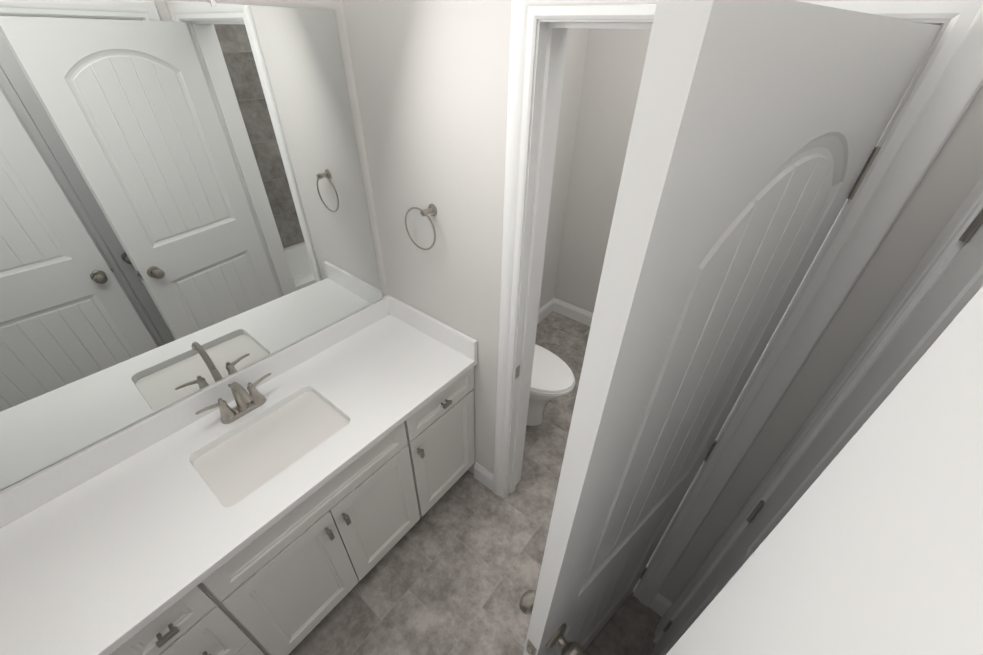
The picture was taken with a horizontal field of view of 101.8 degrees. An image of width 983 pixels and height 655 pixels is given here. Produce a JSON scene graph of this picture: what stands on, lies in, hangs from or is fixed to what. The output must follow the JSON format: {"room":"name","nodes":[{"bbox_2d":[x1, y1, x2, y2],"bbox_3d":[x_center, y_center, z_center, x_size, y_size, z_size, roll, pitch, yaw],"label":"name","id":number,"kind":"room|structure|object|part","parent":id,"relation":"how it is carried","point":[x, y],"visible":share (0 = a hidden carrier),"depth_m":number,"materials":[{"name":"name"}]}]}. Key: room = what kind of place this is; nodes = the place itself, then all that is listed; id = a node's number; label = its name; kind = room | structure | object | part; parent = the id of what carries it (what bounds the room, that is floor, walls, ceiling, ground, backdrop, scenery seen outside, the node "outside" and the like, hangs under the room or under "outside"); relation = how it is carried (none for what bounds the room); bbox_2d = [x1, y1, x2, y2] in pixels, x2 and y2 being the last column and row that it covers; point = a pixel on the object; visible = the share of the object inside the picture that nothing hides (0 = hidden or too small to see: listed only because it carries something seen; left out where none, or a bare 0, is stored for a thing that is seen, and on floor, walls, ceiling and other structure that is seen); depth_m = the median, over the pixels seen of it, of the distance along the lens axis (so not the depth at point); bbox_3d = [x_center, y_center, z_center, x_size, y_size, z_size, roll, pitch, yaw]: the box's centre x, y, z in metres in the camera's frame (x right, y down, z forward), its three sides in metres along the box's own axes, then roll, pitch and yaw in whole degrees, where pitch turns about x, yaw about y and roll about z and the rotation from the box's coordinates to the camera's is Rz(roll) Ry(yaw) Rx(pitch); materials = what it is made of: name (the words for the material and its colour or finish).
{"room":"bathroom","nodes":[
{"label":"bathroom","id":0,"kind":"room"},
{"bbox_2d":[0,0,588,490],"bbox_3d":[-0.506,-0.530,1.788,0.120,2.740,3.580,26,43,30],"label":"wall","id":1,"kind":"structure","parent":0,"point":[576,50],"depth_m":2.46,"materials":[{"name":"white paint"}]},
{"bbox_2d":[0,0,382,489],"bbox_3d":[-0.971,-0.246,1.127,0.018,1.079,1.460,26,43,30],"label":"mirror","id":2,"kind":"object","parent":1,"relation":"attached to","point":[183,210],"visible":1,"depth_m":1.13,"materials":[{"name":"clear glass"}]},
{"bbox_2d":[0,295,387,526],"bbox_3d":[-0.997,0.244,1.460,0.019,0.100,1.604,26,43,30],"label":"backsplash","id":3,"kind":"structure","parent":1,"relation":"attached to","point":[43,486],"depth_m":1.30,"materials":[{"name":"white stone"}]},
{"bbox_2d":[207,0,216,6],"bbox_3d":[-0.730,-0.849,1.044,0.018,0.017,0.012,26,43,30],"label":"mirror clip","id":4,"kind":"object","parent":1,"relation":"attached to","point":[213,3],"visible":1,"depth_m":1.03,"materials":[{"name":"silver metal"}]},
{"bbox_2d":[537,298,553,323],"bbox_3d":[0.066,0.151,3.083,0.014,0.132,1.592,26,43,30],"label":"baseboard","id":5,"kind":"structure","parent":1,"relation":"attached to","point":[545,310],"depth_m":3.49,"materials":[{"name":"white wood"}]},
{"bbox_2d":[288,311,660,654],"bbox_3d":[0.426,1.081,2.022,2.572,0.100,3.580,26,43,30],"label":"floor","id":6,"kind":"structure","parent":0,"point":[455,569],"depth_m":1.83,"materials":[{"name":"tile"}]},
{"bbox_2d":[108,363,476,654],"bbox_3d":[-0.786,0.759,1.619,0.584,0.850,1.604,26,43,30],"label":"bathroom vanity","id":7,"kind":"object","parent":6,"relation":"on","point":[265,599],"depth_m":1.42,"materials":[{"name":"white paint"}]},
{"bbox_2d":[0,315,476,654],"bbox_3d":[-0.783,0.401,1.362,0.570,0.030,1.604,26,43,30],"label":"countertop","id":8,"kind":"structure","parent":7,"relation":"on","point":[84,570],"depth_m":1.15,"materials":[{"name":"white stone"}]},
{"bbox_2d":[192,371,275,430],"bbox_3d":[-0.863,0.252,1.387,0.171,0.178,0.259,26,43,30],"label":"faucet","id":9,"kind":"object","parent":8,"relation":"on","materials":[{"name":"silver metal"}]},
{"bbox_2d":[192,387,351,506],"bbox_3d":[-0.749,0.458,1.429,0.340,0.162,0.484,26,43,30],"label":"sink","id":10,"kind":"object","parent":8,"relation":"in","point":[234,466],"depth_m":1.38,"materials":[{"name":"white ceramic"}]},
{"bbox_2d":[526,344,574,425],"bbox_3d":[0.149,0.213,2.459,0.787,0.772,0.464,26,43,30],"label":"toilet","id":11,"kind":"object","parent":6,"relation":"on","point":[553,378],"visible":0.31,"depth_m":2.32,"materials":[{"name":"white ceramic"}]},
{"bbox_2d":[554,29,650,312],"bbox_3d":[0.907,-1.150,2.680,0.738,2.740,0.120,26,43,30],"label":"wall","id":12,"kind":"structure","parent":0,"point":[614,67],"depth_m":2.73,"materials":[{"name":"white paint"}]},
{"bbox_2d":[553,298,592,326],"bbox_3d":[0.815,-0.081,3.424,0.672,0.132,0.014,26,43,30],"label":"baseboard","id":13,"kind":"structure","parent":12,"relation":"attached to","point":[575,313],"depth_m":3.48,"materials":[{"name":"white wood"}]},
{"bbox_2d":[342,0,982,602],"bbox_3d":[0.505,-0.044,1.158,2.452,2.740,0.140,26,43,30],"label":"wall","id":14,"kind":"structure","parent":0,"point":[431,79],"depth_m":1.26,"materials":[{"name":"white paint"}]},
{"bbox_2d":[405,204,436,249],"bbox_3d":[-0.261,-0.382,1.512,0.165,0.176,0.056,26,43,30],"label":"towel ring","id":15,"kind":"object","parent":14,"relation":"attached to","point":[432,209],"visible":1,"depth_m":1.46,"materials":[{"name":"silver metal"}]},
{"bbox_2d":[388,295,476,358],"bbox_3d":[-0.281,-0.006,1.825,0.551,0.100,0.020,26,43,30],"label":"backsplash","id":16,"kind":"structure","parent":14,"relation":"attached to","point":[449,336],"depth_m":1.80,"materials":[{"name":"white stone"}]},
{"bbox_2d":[474,462,493,490],"bbox_3d":[-0.040,0.812,2.178,0.133,0.132,0.014,26,43,30],"label":"baseboard","id":17,"kind":"structure","parent":14,"relation":"attached to","point":[483,475],"depth_m":2.17,"materials":[{"name":"white wood"}]},
{"bbox_2d":[649,593,672,616],"bbox_3d":[0.721,1.182,1.698,0.071,0.132,0.014,26,43,30],"label":"baseboard","id":18,"kind":"structure","parent":14,"relation":"attached to","point":[660,604],"depth_m":1.69,"materials":[{"name":"white wood"}]},
{"bbox_3d":[-0.673,0.978,0.310,0.838,2.048,0.120,26,43,30],"label":"door frame","id":19,"kind":"structure","parent":0,"visible":0},
{"bbox_2d":[666,286,982,654],"bbox_3d":[-0.075,0.914,0.423,0.178,2.023,0.827,26,43,30],"label":"entry door","id":20,"kind":"structure","parent":19,"relation":"attached to","point":[872,543],"depth_m":0.14,"materials":[{"name":"white wood"}]},
{"bbox_3d":[0.445,-0.909,0.603,0.739,0.692,0.140,26,43,30],"label":"wall","id":21,"kind":"structure","parent":0,"visible":0},
{"bbox_2d":[493,0,982,606],"bbox_3d":[0.414,0.173,1.388,0.871,2.114,0.158,26,43,30],"label":"door frame","id":22,"kind":"structure","parent":21,"relation":"attached to","point":[943,94],"depth_m":0.97,"materials":[{"name":"white wood"}]},
{"bbox_3d":[0.107,0.182,1.632,0.001,0.060,0.028,26,43,30],"label":"partition jamb strike","id":23,"kind":"part","parent":22,"relation":"part of","materials":[{"name":"silver metal"}]},
{"bbox_2d":[519,0,940,654],"bbox_3d":[0.365,0.491,1.014,0.732,2.023,0.178,-26,44,-32],"label":"door","id":24,"kind":"structure","parent":22,"relation":"attached to","point":[757,130],"depth_m":0.45,"materials":[{"name":"white wood"}]},
{"bbox_3d":[0.575,-0.466,0.003,0.120,0.692,0.634,26,43,30],"label":"wall","id":25,"kind":"structure","parent":0,"visible":0},
{"bbox_2d":[652,208,982,654],"bbox_3d":[0.518,0.624,0.838,0.178,2.023,0.613,26,43,30],"label":"closet door","id":26,"kind":"structure","parent":25,"relation":"in","point":[954,290],"depth_m":0.71,"materials":[{"name":"white wood"}]},
{"bbox_2d":[653,175,982,644],"bbox_3d":[0.548,0.639,0.813,0.120,2.048,0.634,26,43,30],"label":"door frame","id":27,"kind":"structure","parent":25,"relation":"attached to","point":[944,270],"depth_m":0.77,"materials":[{"name":"white wood"}]}
]}

